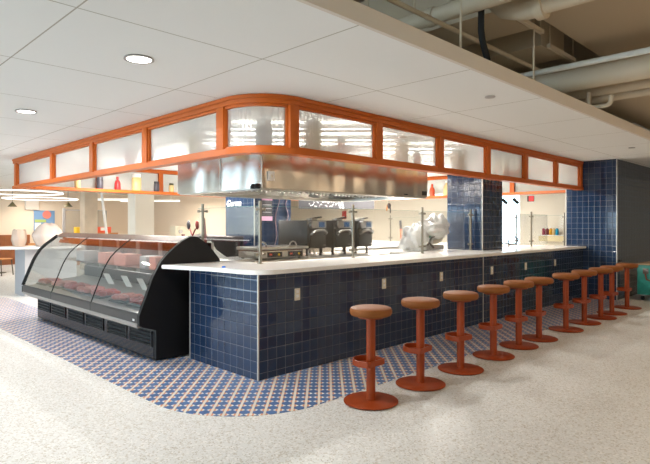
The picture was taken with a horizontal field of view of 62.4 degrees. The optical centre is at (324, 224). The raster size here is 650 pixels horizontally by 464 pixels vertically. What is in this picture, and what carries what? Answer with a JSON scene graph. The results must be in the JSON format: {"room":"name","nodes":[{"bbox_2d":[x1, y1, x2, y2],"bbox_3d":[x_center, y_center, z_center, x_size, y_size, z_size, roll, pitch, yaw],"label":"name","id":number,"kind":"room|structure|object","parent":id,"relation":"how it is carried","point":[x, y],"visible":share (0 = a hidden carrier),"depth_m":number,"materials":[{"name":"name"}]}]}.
{"room":"eatery","nodes":[
{"label":"eatery","id":0,"kind":"room"},
{"bbox_2d":[0,190,127,242],"bbox_3d":[-12.266,-0.750,18.030,26.200,4.300,0.200,0,0,-45],"label":"wall","id":1,"kind":"structure","parent":0,"point":[11,218],"depth_m":19.90,"materials":[{"name":"beige paint"}]},
{"bbox_2d":[0,235,29,264],"bbox_3d":[-13.930,0.875,16.158,9.200,1.050,0.095,0,0,-45],"label":"bench","id":2,"kind":"object","parent":1,"relation":"attached to","point":[5,240],"depth_m":18.87,"materials":[{"name":"brown wood"}]},
{"bbox_2d":[25,200,38,209],"bbox_3d":[-10.622,-0.725,19.462,0.450,0.350,0.100,0,0,-45],"label":"picture","id":3,"kind":"object","parent":1,"relation":"attached to","point":[29,204],"visible":1,"depth_m":19.41,"materials":[{"name":"beige paint"}]},
{"bbox_2d":[34,210,54,229],"bbox_3d":[-10.335,-0.115,19.776,0.700,0.830,0.059,0,0,-45],"label":"poster","id":4,"kind":"object","parent":1,"relation":"attached to","point":[40,217],"visible":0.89,"depth_m":19.73,"materials":[{"name":"blue paper"}]},
{"bbox_2d":[154,195,225,235],"bbox_3d":[-4.417,0.085,20.080,0.200,2.630,8.000,0,0,-45],"label":"wall","id":5,"kind":"structure","parent":0,"point":[166,214],"depth_m":20.76,"materials":[{"name":"beige paint"}]},
{"bbox_2d":[0,0,649,195],"bbox_3d":[-5.499,-1.250,11.263,26.200,0.040,19.340,0,0,-45],"label":"ceiling","id":6,"kind":"structure","parent":0,"point":[63,61],"depth_m":4.45,"materials":[{"name":"white paint"}]},
{"bbox_2d":[15,109,36,113],"bbox_3d":[-3.222,-1.223,5.790,0.216,0.012,0.216,0,0,-45],"label":"recessed light","id":7,"kind":"object","parent":6,"relation":"in","point":[24,111],"visible":1,"depth_m":5.78,"materials":[{"name":"white plastic"}]},
{"bbox_2d":[0,189,63,194],"bbox_3d":[-8.603,-1.058,14.904,2.434,0.340,2.434,0,0,-45],"label":"ring light","id":8,"kind":"object","parent":6,"relation":"hanging from","point":[62,193],"visible":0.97,"depth_m":14.74,"materials":[{"name":"white"}]},
{"bbox_2d":[2,190,77,200],"bbox_3d":[-9.791,-1.058,18.525,2.334,0.340,2.334,0,0,-45],"label":"ring light","id":9,"kind":"object","parent":6,"relation":"hanging from","point":[5,197],"visible":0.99,"depth_m":18.36,"materials":[{"name":"white"}]},
{"bbox_2d":[123,54,153,63],"bbox_3d":[-1.372,-1.223,3.963,0.216,0.012,0.216,0,0,-45],"label":"recessed light","id":10,"kind":"object","parent":6,"relation":"in","point":[132,58],"visible":1,"depth_m":3.95,"materials":[{"name":"white plastic"}]},
{"bbox_2d":[127,56,150,62],"bbox_3d":[-1.372,-1.225,3.963,0.172,0.008,0.172,0,0,-45],"label":"diffuser","id":11,"kind":"object","parent":10,"relation":"attached to","point":[132,59],"depth_m":3.96,"materials":[{"name":"white plastic"}]},
{"bbox_2d":[25,169,298,200],"bbox_3d":[-2.653,-0.950,12.900,8.360,0.550,0.270,0,0,-45],"label":"screen","id":12,"kind":"object","parent":6,"relation":"attached to","point":[164,177],"visible":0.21,"depth_m":11.46,"materials":[{"name":"orange paint"}]},
{"bbox_2d":[96,177,102,188],"bbox_3d":[-4.573,-0.851,10.902,0.132,0.240,0.132,0,0,-45],"label":"jar","id":13,"kind":"object","parent":12,"relation":"on","point":[99,182],"visible":0.94,"depth_m":10.85,"materials":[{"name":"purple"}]},
{"bbox_2d":[132,173,140,190],"bbox_3d":[-4.021,-0.911,11.454,0.198,0.360,0.198,0,0,-45],"label":"jar","id":14,"kind":"object","parent":12,"relation":"on","point":[136,178],"visible":0.93,"depth_m":11.37,"materials":[{"name":"yellow glass"}]},
{"bbox_2d":[12,93,583,189],"bbox_3d":[-0.426,-0.950,10.218,7.922,0.550,7.432,0,0,-45],"label":"glass panels","id":15,"kind":"object","parent":6,"relation":"attached to","point":[242,124],"visible":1,"depth_m":6.24,"materials":[{"name":"glass"}]},
{"bbox_2d":[178,154,426,201],"bbox_3d":[-0.213,-0.804,7.212,3.054,0.852,1.704,0,0,-45],"label":"extractor hood","id":16,"kind":"object","parent":6,"relation":"attached to","point":[241,176],"visible":0.85,"depth_m":6.39,"materials":[{"name":"silver metal"}]},
{"bbox_2d":[299,200,373,208],"bbox_3d":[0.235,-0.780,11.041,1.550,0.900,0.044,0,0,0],"label":"menu board","id":17,"kind":"object","parent":6,"relation":"hanging from","point":[303,204],"visible":0.84,"depth_m":11.02,"materials":[{"name":"grey"}]},
{"bbox_2d":[380,176,565,200],"bbox_3d":[2.742,-0.950,13.593,0.270,0.550,7.000,0,0,-45],"label":"screen","id":18,"kind":"object","parent":6,"relation":"attached to","point":[508,188],"visible":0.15,"depth_m":12.13,"materials":[{"name":"orange paint"}]},
{"bbox_2d":[296,0,649,140],"bbox_3d":[1.349,-1.285,4.414,26.200,0.120,0.030,0,0,-45],"label":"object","id":19,"kind":"structure","parent":6,"relation":"attached to","point":[352,11],"depth_m":3.99,"materials":[{"name":"beige paint"}]},
{"bbox_2d":[0,264,649,463],"bbox_3d":[-2.826,1.450,8.590,26.200,0.100,26.900,0,0,-45],"label":"floor","id":20,"kind":"structure","parent":0,"point":[583,397],"depth_m":3.93,"materials":[{"name":"stone"}]},
{"bbox_2d":[0,245,76,296],"bbox_3d":[-5.867,0.915,10.923,1.400,0.970,1.000,0,0,-45],"label":"counter","id":21,"kind":"object","parent":20,"relation":"on","point":[24,255],"depth_m":10.82,"materials":[{"name":"white stone"}]},
{"bbox_2d":[11,229,26,246],"bbox_3d":[-6.128,0.256,10.765,0.275,0.343,0.293,0,0,-45],"label":"bag","id":22,"kind":"object","parent":21,"relation":"on","point":[18,237],"visible":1,"depth_m":10.66,"materials":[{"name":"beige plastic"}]},
{"bbox_2d":[0,245,40,249],"bbox_3d":[-5.867,0.450,10.923,1.400,0.040,1.000,0,0,-45],"label":"countertop","id":23,"kind":"structure","parent":21,"relation":"on","point":[29,246],"depth_m":10.37,"materials":[{"name":"white stone"}]},
{"bbox_2d":[32,223,62,245],"bbox_3d":[-5.676,0.189,10.980,0.586,0.478,0.626,0,0,-45],"label":"bag","id":24,"kind":"object","parent":21,"relation":"on","point":[44,232],"visible":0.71,"depth_m":10.75,"materials":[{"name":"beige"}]},
{"bbox_2d":[62,208,106,232],"bbox_3d":[-8.886,0.400,19.896,1.580,2.000,0.060,0,0,-45],"label":"wall","id":25,"kind":"structure","parent":20,"relation":"on","point":[70,219],"depth_m":19.57,"materials":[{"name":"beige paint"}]},
{"bbox_2d":[80,191,107,268],"bbox_3d":[-7.354,0.083,17.116,0.654,2.635,0.640,0,0,-45],"label":"stone column","id":26,"kind":"structure","parent":20,"relation":"on","point":[88,200],"depth_m":17.00,"materials":[{"name":"beige stone"}]},
{"bbox_2d":[128,194,153,234],"bbox_3d":[-5.619,0.085,16.403,0.600,2.630,0.500,0,0,-45],"label":"column","id":27,"kind":"structure","parent":20,"relation":"on","point":[140,206],"depth_m":16.19,"materials":[{"name":"beige paint"}]},
{"bbox_2d":[181,218,242,256],"bbox_3d":[-1.846,0.640,8.686,0.678,1.488,1.006,0,0,-45],"label":"cart","id":28,"kind":"object","parent":20,"relation":"on","point":[226,245],"visible":0.29,"depth_m":8.40,"materials":[{"name":"grey metal"}]},
{"bbox_2d":[226,197,290,245],"bbox_3d":[-1.129,0.085,9.073,0.776,2.630,0.796,0,0,-45],"label":"tiled column","id":29,"kind":"structure","parent":20,"relation":"on","point":[240,221],"depth_m":8.79,"materials":[{"name":"blue tile"}]},
{"bbox_2d":[261,199,271,220],"bbox_3d":[-0.940,-0.300,8.698,0.220,0.460,0.011,0,0,-45],"label":"card","id":30,"kind":"object","parent":29,"relation":"attached to","point":[266,203],"visible":0.63,"depth_m":8.70,"materials":[{"name":"pink paper"}]},
{"bbox_2d":[0,297,629,416],"bbox_3d":[-0.639,1.399,9.765,8.845,0.003,8.730,0,0,-45],"label":"tile floor","id":31,"kind":"structure","parent":20,"relation":"on","point":[183,384],"depth_m":5.19,"materials":[{"name":"tile"}]},
{"bbox_2d":[21,233,220,359],"bbox_3d":[-2.833,0.758,7.059,1.055,1.277,3.805,0,0,-45],"label":"display case","id":32,"kind":"object","parent":31,"relation":"on","point":[158,329],"visible":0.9,"depth_m":6.26,"materials":[{"name":"black metal"}]},
{"bbox_2d":[38,299,49,312],"bbox_3d":[-4.110,1.175,7.843,0.504,0.170,0.019,0,0,45],"label":"vent grille","id":33,"kind":"object","parent":32,"relation":"attached to","point":[43,306],"depth_m":7.86,"materials":[{"name":"grey metal"}]},
{"bbox_2d":[39,278,61,285],"bbox_3d":[-4.092,0.837,8.017,0.300,0.092,0.360,0,0,-45],"label":"meat","id":34,"kind":"object","parent":32,"relation":"on","point":[45,282],"visible":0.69,"depth_m":7.91,"materials":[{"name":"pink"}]},
{"bbox_2d":[51,303,64,317],"bbox_3d":[-3.692,1.175,7.427,0.022,0.170,0.524,0,0,-45],"label":"vent grille","id":35,"kind":"object","parent":32,"relation":"attached to","point":[57,311],"depth_m":7.46,"materials":[{"name":"grey metal"}]},
{"bbox_2d":[49,280,76,288],"bbox_3d":[-3.710,0.837,7.635,0.300,0.092,0.360,0,0,-45],"label":"meat","id":36,"kind":"object","parent":32,"relation":"on","point":[59,284],"visible":0.75,"depth_m":7.53,"materials":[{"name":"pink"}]},
{"bbox_2d":[68,308,83,324],"bbox_3d":[-3.244,1.175,6.977,0.514,0.170,0.019,0,0,45],"label":"vent grille","id":37,"kind":"object","parent":32,"relation":"attached to","point":[76,317],"depth_m":6.98,"materials":[{"name":"grey metal"}]},
{"bbox_2d":[62,282,90,291],"bbox_3d":[-3.342,0.834,7.268,0.300,0.097,0.360,0,0,-45],"label":"meat","id":38,"kind":"object","parent":32,"relation":"on","point":[69,287],"visible":0.7,"depth_m":7.18,"materials":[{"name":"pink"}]},
{"bbox_2d":[77,253,97,259],"bbox_3d":[-3.540,0.448,8.017,0.220,0.136,0.300,0,0,-45],"label":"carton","id":39,"kind":"object","parent":32,"relation":"on","point":[89,256],"visible":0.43,"depth_m":7.91,"materials":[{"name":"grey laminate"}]},
{"bbox_2d":[74,285,104,294],"bbox_3d":[-3.031,0.835,6.956,0.300,0.095,0.361,0,0,-45],"label":"meat","id":40,"kind":"object","parent":32,"relation":"on","point":[82,290],"visible":0.81,"depth_m":6.87,"materials":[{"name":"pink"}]},
{"bbox_2d":[85,313,102,330],"bbox_3d":[-2.823,1.175,6.556,0.524,0.170,0.019,0,0,45],"label":"vent grille","id":41,"kind":"object","parent":32,"relation":"attached to","point":[92,322],"depth_m":6.57,"materials":[{"name":"grey metal"}]},
{"bbox_2d":[88,294,111,298],"bbox_3d":[-2.706,0.872,6.631,0.300,0.020,0.360,0,0,-45],"label":"tray","id":42,"kind":"object","parent":32,"relation":"in","point":[100,296],"depth_m":6.48,"materials":[{"name":"grey"}]},
{"bbox_2d":[88,288,120,298],"bbox_3d":[-2.706,0.835,6.631,0.300,0.094,0.361,0,0,-45],"label":"meat","id":43,"kind":"object","parent":32,"relation":"on","point":[102,293],"visible":0.9,"depth_m":6.52,"materials":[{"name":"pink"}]},
{"bbox_2d":[61,258,154,270],"bbox_3d":[-2.710,0.521,7.172,0.360,0.008,3.670,0,0,-45],"label":"glass shelf","id":44,"kind":"object","parent":32,"relation":"attached to","point":[74,259],"depth_m":7.03,"materials":[{"name":"clear glass"}]},
{"bbox_2d":[98,252,120,262],"bbox_3d":[-2.996,0.448,7.473,0.220,0.136,0.260,0,0,-45],"label":"carton","id":45,"kind":"object","parent":32,"relation":"on","point":[103,257],"visible":0.67,"depth_m":7.37,"materials":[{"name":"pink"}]},
{"bbox_2d":[107,320,126,338],"bbox_3d":[-2.378,1.175,6.111,0.504,0.170,0.019,0,0,45],"label":"vent grille","id":46,"kind":"object","parent":32,"relation":"attached to","point":[117,330],"depth_m":6.11,"materials":[{"name":"grey metal"}]},
{"bbox_2d":[108,299,129,303],"bbox_3d":[-2.282,0.872,6.207,0.300,0.020,0.360,0,0,-45],"label":"tray","id":47,"kind":"object","parent":32,"relation":"in","point":[121,301],"depth_m":6.05,"materials":[{"name":"grey"}]},
{"bbox_2d":[108,292,143,303],"bbox_3d":[-2.282,0.833,6.207,0.300,0.099,0.360,0,0,-45],"label":"meat","id":48,"kind":"object","parent":32,"relation":"on","point":[122,298],"visible":0.82,"depth_m":6.11,"materials":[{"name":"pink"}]},
{"bbox_2d":[114,253,141,264],"bbox_3d":[-2.600,0.448,7.077,0.220,0.136,0.340,0,0,-45],"label":"carton","id":49,"kind":"object","parent":32,"relation":"on","point":[121,258],"visible":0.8,"depth_m":6.96,"materials":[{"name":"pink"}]},
{"bbox_2d":[126,303,140,307],"bbox_3d":[-1.956,0.872,5.882,0.300,0.020,0.360,0,0,-45],"label":"tray","id":50,"kind":"object","parent":32,"relation":"in","point":[137,305],"depth_m":5.79,"materials":[{"name":"grey"}]},
{"bbox_2d":[126,297,143,307],"bbox_3d":[-1.956,0.834,5.882,0.300,0.096,0.360,0,0,-45],"label":"meat","id":51,"kind":"object","parent":32,"relation":"on","point":[136,302],"visible":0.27,"depth_m":5.80,"materials":[{"name":"red"}]},
{"bbox_2d":[129,326,151,346],"bbox_3d":[-1.968,1.175,5.701,0.504,0.170,0.019,0,0,45],"label":"vent grille","id":52,"kind":"object","parent":32,"relation":"attached to","point":[142,337],"depth_m":5.69,"materials":[{"name":"grey metal"}]},
{"bbox_2d":[140,255,158,267],"bbox_3d":[-2.140,0.448,6.617,0.220,0.136,0.180,0,0,-45],"label":"carton","id":53,"kind":"object","parent":32,"relation":"on","point":[144,260],"visible":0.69,"depth_m":6.51,"materials":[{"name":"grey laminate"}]},
{"bbox_2d":[149,256,162,268],"bbox_3d":[-1.971,0.448,6.447,0.220,0.136,0.160,0,0,-45],"label":"carton","id":54,"kind":"object","parent":32,"relation":"on","point":[153,261],"visible":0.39,"depth_m":6.35,"materials":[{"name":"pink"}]},
{"bbox_2d":[229,249,402,262],"bbox_3d":[0.186,0.917,8.123,3.900,0.965,1.020,0,0,-45],"label":"prep table","id":55,"kind":"object","parent":20,"relation":"on","point":[337,254],"visible":0.12,"depth_m":7.67,"materials":[{"name":"grey metal"}]},
{"bbox_2d":[219,257,253,261],"bbox_3d":[-1.444,0.429,6.705,0.390,0.042,1.320,0,0,-45],"label":"shelf","id":56,"kind":"object","parent":55,"relation":"attached to","point":[228,258],"visible":0.19,"depth_m":6.35,"materials":[{"name":"grey metal"}]},
{"bbox_2d":[236,241,307,259],"bbox_3d":[-0.673,0.318,7.017,0.860,0.234,0.449,0,0,-45],"label":"grill","id":57,"kind":"object","parent":55,"relation":"on","point":[272,251],"visible":0.94,"depth_m":6.83,"materials":[{"name":"grey metal"}]},
{"bbox_2d":[279,217,327,255],"bbox_3d":[-0.305,0.156,7.734,0.366,0.557,0.716,0,0,-45],"label":"countertop oven","id":58,"kind":"object","parent":55,"relation":"on","point":[310,232],"visible":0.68,"depth_m":7.57,"materials":[{"name":"grey metal"}]},
{"bbox_2d":[308,217,351,254],"bbox_3d":[0.063,0.156,8.102,0.366,0.557,0.716,0,0,-45],"label":"countertop oven","id":59,"kind":"object","parent":55,"relation":"on","point":[339,231],"visible":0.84,"depth_m":7.86,"materials":[{"name":"grey metal"}]},
{"bbox_2d":[331,217,373,252],"bbox_3d":[0.416,0.156,8.455,0.366,0.557,0.716,0,0,-45],"label":"countertop oven","id":60,"kind":"object","parent":55,"relation":"on","point":[363,232],"visible":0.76,"depth_m":8.21,"materials":[{"name":"grey metal"}]},
{"bbox_2d":[344,304,397,409],"bbox_3d":[0.363,1.019,4.248,0.432,0.750,0.432,0,0,-45],"label":"bar stool","id":61,"kind":"object","parent":20,"relation":"on","point":[369,399],"visible":1,"depth_m":4.21,"materials":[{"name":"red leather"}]},
{"bbox_2d":[189,249,582,380],"bbox_3d":[1.793,0.925,8.011,7.926,0.950,1.160,0,0,-45],"label":"counter","id":62,"kind":"object","parent":20,"relation":"on","point":[253,327],"depth_m":5.54,"materials":[{"name":"blue tile"}]},
{"bbox_2d":[294,288,299,300],"bbox_3d":[-0.263,0.662,5.133,0.070,0.115,0.011,0,0,-45],"label":"wall outlet","id":63,"kind":"object","parent":62,"relation":"attached to","point":[296,290],"visible":1,"depth_m":5.12,"materials":[{"name":"beige plastic"}]},
{"bbox_2d":[162,245,585,274],"bbox_3d":[1.683,0.428,7.931,8.185,0.040,1.310,0,0,-45],"label":"countertop","id":64,"kind":"structure","parent":62,"relation":"on","point":[295,266],"depth_m":6.00,"materials":[{"name":"white stone"}]},
{"bbox_2d":[197,201,472,263],"bbox_3d":[0.399,0.076,7.613,4.430,0.663,1.302,0,0,-45],"label":"sneeze guard","id":65,"kind":"object","parent":64,"relation":"on","point":[259,209],"visible":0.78,"depth_m":6.50,"materials":[{"name":"silver metal"}]},
{"bbox_2d":[390,249,455,253],"bbox_3d":[1.636,0.428,8.512,1.400,0.040,0.440,0,0,-45],"label":"shelf","id":66,"kind":"object","parent":64,"relation":"attached to","point":[396,252],"visible":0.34,"depth_m":8.27,"materials":[{"name":"white stone"}]},
{"bbox_2d":[398,213,449,250],"bbox_3d":[1.607,0.102,8.591,1.194,0.597,0.484,0,0,-45],"label":"machine","id":67,"kind":"object","parent":66,"relation":"on","point":[435,228],"visible":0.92,"depth_m":8.44,"materials":[{"name":"white plastic"}]},
{"bbox_2d":[502,212,533,245],"bbox_3d":[3.700,0.076,10.039,2.220,0.663,0.064,0,0,-45],"label":"sneeze guard","id":68,"kind":"object","parent":64,"relation":"on","point":[530,214],"visible":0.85,"depth_m":10.28,"materials":[{"name":"silver metal"}]},
{"bbox_2d":[396,297,445,390],"bbox_3d":[0.837,1.019,4.708,0.432,0.750,0.432,0,0,39],"label":"bar stool","id":69,"kind":"object","parent":20,"relation":"on","point":[420,382],"visible":1,"depth_m":4.67,"materials":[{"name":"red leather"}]},
{"bbox_2d":[334,240,565,251],"bbox_3d":[2.795,0.920,13.469,0.650,0.960,6.550,0,0,-45],"label":"countertop","id":70,"kind":"structure","parent":20,"relation":"on","point":[373,241],"depth_m":12.99,"materials":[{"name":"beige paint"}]},
{"bbox_2d":[389,213,565,245],"bbox_3d":[3.326,0.092,12.620,0.130,0.694,4.564,0,0,-45],"label":"sneeze guard","id":71,"kind":"object","parent":70,"relation":"on","point":[563,216],"visible":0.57,"depth_m":11.74,"materials":[{"name":"silver metal"}]},
{"bbox_2d":[438,290,483,374],"bbox_3d":[1.310,1.019,5.189,0.432,0.750,0.432,0,0,-38],"label":"bar stool","id":72,"kind":"object","parent":20,"relation":"on","point":[459,367],"visible":1,"depth_m":5.15,"materials":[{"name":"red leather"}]},
{"bbox_2d":[447,175,501,249],"bbox_3d":[2.544,0.085,9.112,0.686,2.630,0.656,0,0,-45],"label":"tiled column","id":73,"kind":"structure","parent":20,"relation":"on","point":[483,196],"depth_m":8.88,"materials":[{"name":"blue tile"}]},
{"bbox_2d":[472,284,514,360],"bbox_3d":[1.795,1.019,5.723,0.432,0.750,0.432,0,0,40],"label":"bar stool","id":74,"kind":"object","parent":20,"relation":"on","point":[493,290],"visible":1,"depth_m":5.69,"materials":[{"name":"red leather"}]},
{"bbox_2d":[499,280,538,349],"bbox_3d":[2.237,1.019,6.200,0.432,0.750,0.432,0,0,-42],"label":"bar stool","id":75,"kind":"object","parent":20,"relation":"on","point":[518,285],"visible":0.96,"depth_m":6.17,"materials":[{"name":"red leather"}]},
{"bbox_2d":[522,277,557,341],"bbox_3d":[2.626,1.019,6.589,0.432,0.750,0.432,0,0,36],"label":"bar stool","id":76,"kind":"object","parent":20,"relation":"on","point":[539,282],"visible":0.92,"depth_m":6.55,"materials":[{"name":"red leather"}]},
{"bbox_2d":[548,273,583,332],"bbox_3d":[3.212,1.019,7.162,0.432,0.750,0.432,0,0,-39],"label":"bar stool","id":77,"kind":"object","parent":20,"relation":"on","point":[566,277],"visible":1,"depth_m":7.13,"materials":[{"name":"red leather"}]},
{"bbox_2d":[569,270,600,324],"bbox_3d":[3.700,1.019,7.664,0.432,0.750,0.432,0,0,42],"label":"bar stool","id":78,"kind":"object","parent":20,"relation":"on","point":[584,274],"visible":0.86,"depth_m":7.63,"materials":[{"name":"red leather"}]},
{"bbox_2d":[587,267,616,319],"bbox_3d":[4.153,1.019,8.088,0.432,0.750,0.432,0,0,39],"label":"bar stool","id":79,"kind":"object","parent":20,"relation":"on","point":[600,270],"visible":0.9,"depth_m":8.05,"materials":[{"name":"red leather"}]},
{"bbox_2d":[597,265,626,315],"bbox_3d":[4.528,1.019,8.477,0.432,0.750,0.432,0,0,-40],"label":"bar stool","id":80,"kind":"object","parent":20,"relation":"on","point":[610,293],"visible":0.8,"depth_m":8.44,"materials":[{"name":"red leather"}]},
{"bbox_2d":[614,263,641,309],"bbox_3d":[5.093,1.019,9.057,0.432,0.750,0.432,0,0,39],"label":"bar stool","id":81,"kind":"object","parent":20,"relation":"on","point":[627,266],"visible":0.91,"depth_m":9.02,"materials":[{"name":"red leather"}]},
{"bbox_2d":[636,261,649,299],"bbox_3d":[6.263,1.055,10.070,0.893,0.690,0.580,0,0,-45],"label":"tool cart","id":82,"kind":"object","parent":20,"relation":"on","point":[643,270],"visible":0.91,"depth_m":9.92,"materials":[{"name":"teal paint"}]},
{"bbox_3d":[1.204,0.930,10.570,2.100,0.940,0.800,0,0,-45],"label":"table","id":83,"kind":"object","parent":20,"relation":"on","visible":0},
{"bbox_2d":[354,246,398,249],"bbox_3d":[0.975,0.437,10.092,0.900,0.044,0.350,0,0,-45],"label":"steel pan","id":84,"kind":"object","parent":83,"relation":"on","point":[377,247],"visible":0.72,"depth_m":9.90,"materials":[{"name":"grey"}]},
{"bbox_2d":[361,242,396,246],"bbox_3d":[1.095,0.409,10.750,1.000,0.099,0.290,0,0,-45],"label":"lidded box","id":85,"kind":"object","parent":83,"relation":"on","point":[383,243],"visible":0.2,"depth_m":10.56,"materials":[{"name":"white plastic"}]},
{"bbox_3d":[-3.639,0.890,15.484,4.000,1.020,0.600,0,0,-45],"label":"countertop","id":86,"kind":"structure","parent":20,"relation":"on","visible":0},
{"bbox_2d":[170,226,198,235],"bbox_3d":[-3.933,0.204,15.106,0.750,0.349,0.320,0,0,-45],"label":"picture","id":87,"kind":"object","parent":86,"relation":"on","point":[174,230],"visible":0.64,"depth_m":14.87,"materials":[{"name":"beige plastic"}]},
{"bbox_2d":[291,123,649,252],"bbox_3d":[6.437,-0.750,17.712,0.200,4.300,26.700,0,0,-45],"label":"wall","id":88,"kind":"structure","parent":0,"point":[553,206],"depth_m":20.55,"materials":[{"name":"beige paint"}]},
{"bbox_2d":[510,195,520,243],"bbox_3d":[6.133,-0.050,17.959,0.080,2.000,0.920,0,0,-45],"label":"door frame","id":89,"kind":"structure","parent":88,"relation":"in","point":[510,195],"depth_m":17.64,"materials":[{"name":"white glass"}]},
{"bbox_2d":[537,235,565,241],"bbox_3d":[7.130,0.405,16.531,0.470,0.190,0.990,0,0,-45],"label":"wall shelf","id":90,"kind":"object","parent":88,"relation":"attached to","point":[559,238],"visible":0.61,"depth_m":16.44,"materials":[{"name":"beige wood"}]},
{"bbox_2d":[586,92,612,108],"bbox_3d":[3.212,-1.467,6.285,0.051,0.206,0.292,0,0,-45],"label":"pipe","id":91,"kind":"object","parent":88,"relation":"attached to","point":[588,94],"visible":0.78,"depth_m":6.26,"materials":[{"name":"beige metal"}]},
{"bbox_2d":[354,0,633,122],"bbox_3d":[-2.826,-2.975,8.590,26.200,0.150,26.900,0,0,-45],"label":"ceiling","id":92,"kind":"structure","parent":0,"point":[581,53],"depth_m":9.30,"materials":[{"name":"beige paint"}]},
{"bbox_2d":[360,0,529,46],"bbox_3d":[-0.387,-2.455,7.565,0.720,0.890,6.400,0,0,-45],"label":"air duct","id":93,"kind":"object","parent":92,"relation":"hanging from","point":[495,27],"visible":0.11,"depth_m":5.61,"materials":[{"name":"beige metal"}]},
{"bbox_2d":[460,0,461,47],"bbox_3d":[1.134,-2.140,4.489,0.017,1.520,0.020,0,0,-45],"label":"hanging rod","id":94,"kind":"object","parent":92,"relation":"hanging from","point":[460,0],"visible":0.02,"depth_m":4.48,"materials":[{"name":"beige"}]},
{"bbox_2d":[462,19,563,68],"bbox_3d":[0.409,-2.445,8.431,0.670,0.910,6.300,0,0,-45],"label":"air duct","id":95,"kind":"object","parent":92,"relation":"hanging from","point":[519,45],"visible":0.16,"depth_m":6.26,"materials":[{"name":"beige metal"}]},
{"bbox_2d":[518,20,543,34],"bbox_3d":[1.947,-2.430,5.231,0.800,0.940,0.040,0,0,-45],"label":"hanger","id":96,"kind":"object","parent":92,"relation":"hanging from","point":[529,24],"visible":0.54,"depth_m":5.34,"materials":[{"name":"beige metal"}]},
{"bbox_2d":[533,19,534,79],"bbox_3d":[2.088,-2.140,5.372,0.017,1.520,0.020,0,0,-45],"label":"hanging rod","id":97,"kind":"object","parent":92,"relation":"hanging from","point":[533,19],"visible":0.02,"depth_m":5.37,"materials":[{"name":"beige"}]},
{"bbox_2d":[547,24,575,61],"bbox_3d":[2.707,-2.420,6.133,0.750,0.960,0.040,0,0,-45],"label":"hanger","id":98,"kind":"object","parent":92,"relation":"hanging from","point":[550,46],"visible":0.7,"depth_m":6.08,"materials":[{"name":"beige metal"}]},
{"bbox_2d":[544,0,649,56],"bbox_3d":[4.171,-2.460,2.152,4.990,0.880,7.300,0,0,-45],"label":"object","id":99,"kind":"structure","parent":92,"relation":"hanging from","point":[604,27],"depth_m":5.41,"materials":[{"name":"beige paint"}]},
{"bbox_2d":[398,0,513,28],"bbox_3d":[0.992,-1.933,4.984,0.171,0.174,8.000,0,0,-45],"label":"drain pipe","id":100,"kind":"object","parent":99,"relation":"hanging from","point":[451,10],"visible":0.29,"depth_m":4.79,"materials":[{"name":"beige metal"}]},
{"bbox_2d":[478,10,490,60],"bbox_3d":[1.429,-1.743,4.784,0.211,0.715,0.056,0,0,-45],"label":"hose","id":101,"kind":"object","parent":100,"relation":"hanging from","point":[481,33],"visible":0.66,"depth_m":4.72,"materials":[{"name":"black rubber"}]},
{"bbox_2d":[541,0,593,13],"bbox_3d":[4.347,-1.912,2.152,0.194,0.215,7.050,0,0,-45],"label":"drain pipe","id":102,"kind":"object","parent":99,"relation":"hanging from","point":[548,6],"visible":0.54,"depth_m":4.49,"materials":[{"name":"beige metal"}]},
{"bbox_2d":[488,0,550,20],"bbox_3d":[1.673,-1.982,4.787,0.590,0.414,0.256,0,0,39],"label":"pipe elbow","id":103,"kind":"object","parent":102,"relation":"attached to","point":[518,10],"visible":0.77,"depth_m":4.68,"materials":[{"name":"beige metal"}]},
{"bbox_2d":[520,47,649,76],"bbox_3d":[4.153,-1.771,3.478,0.056,0.498,9.200,0,0,-45],"label":"pipe","id":104,"kind":"object","parent":99,"relation":"hanging from","point":[646,50],"visible":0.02,"depth_m":5.09,"materials":[{"name":"grey metal"}]},
{"bbox_2d":[528,53,649,92],"bbox_3d":[3.927,-1.786,5.160,0.260,0.468,11.900,0,0,-45],"label":"pipe","id":105,"kind":"object","parent":99,"relation":"hanging from","point":[634,68],"visible":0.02,"depth_m":5.92,"materials":[{"name":"beige metal"}]},
{"bbox_2d":[564,78,649,98],"bbox_3d":[4.598,-1.786,5.125,0.140,0.469,10.900,0,0,-45],"label":"pipe","id":106,"kind":"object","parent":99,"relation":"hanging from","point":[645,83],"visible":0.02,"depth_m":6.29,"materials":[{"name":"beige metal"}]},
{"bbox_2d":[594,95,649,129],"bbox_3d":[7.285,-2.250,5.479,3.100,1.300,7.600,0,0,-45],"label":"wall","id":107,"kind":"structure","parent":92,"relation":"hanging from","point":[636,110],"depth_m":7.44,"materials":[{"name":"beige paint"}]},
{"bbox_3d":[0.752,-2.350,4.517,0.017,1.100,0.020,0,0,-45],"label":"hanging rod","id":108,"kind":"object","parent":92,"relation":"hanging from","visible":0},
{"bbox_2d":[385,0,538,69],"bbox_3d":[-0.751,-1.800,3.014,9.250,0.049,0.050,0,0,-45],"label":"conduit","id":109,"kind":"object","parent":108,"relation":"attached to","point":[398,3],"visible":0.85,"depth_m":4.91,"materials":[{"name":"beige metal"}]},
{"bbox_2d":[566,159,649,299],"bbox_3d":[7.250,0.085,12.458,6.080,2.630,0.920,0,0,-45],"label":"wall","id":110,"kind":"structure","parent":0,"point":[590,211],"depth_m":10.34,"materials":[{"name":"blue tile"}]},
{"bbox_2d":[616,159,616,299],"bbox_3d":[5.426,0.085,9.986,0.016,2.630,0.016,0,0,-45],"label":"trim","id":111,"kind":"structure","parent":110,"relation":"attached to","point":[616,159],"depth_m":9.98,"materials":[{"name":"silver metal"}]},
{"bbox_3d":[6.614,-0.750,-0.850,26.200,4.300,0.200,0,0,-45],"label":"wall","id":112,"kind":"structure","parent":0,"visible":0},
{"bbox_2d":[578,88,649,103],"bbox_3d":[4.754,-1.766,5.281,0.120,0.509,10.900,0,0,-45],"label":"pipe","id":113,"kind":"object","parent":112,"relation":"attached to","point":[641,92],"visible":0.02,"depth_m":6.42,"materials":[{"name":"beige metal"}]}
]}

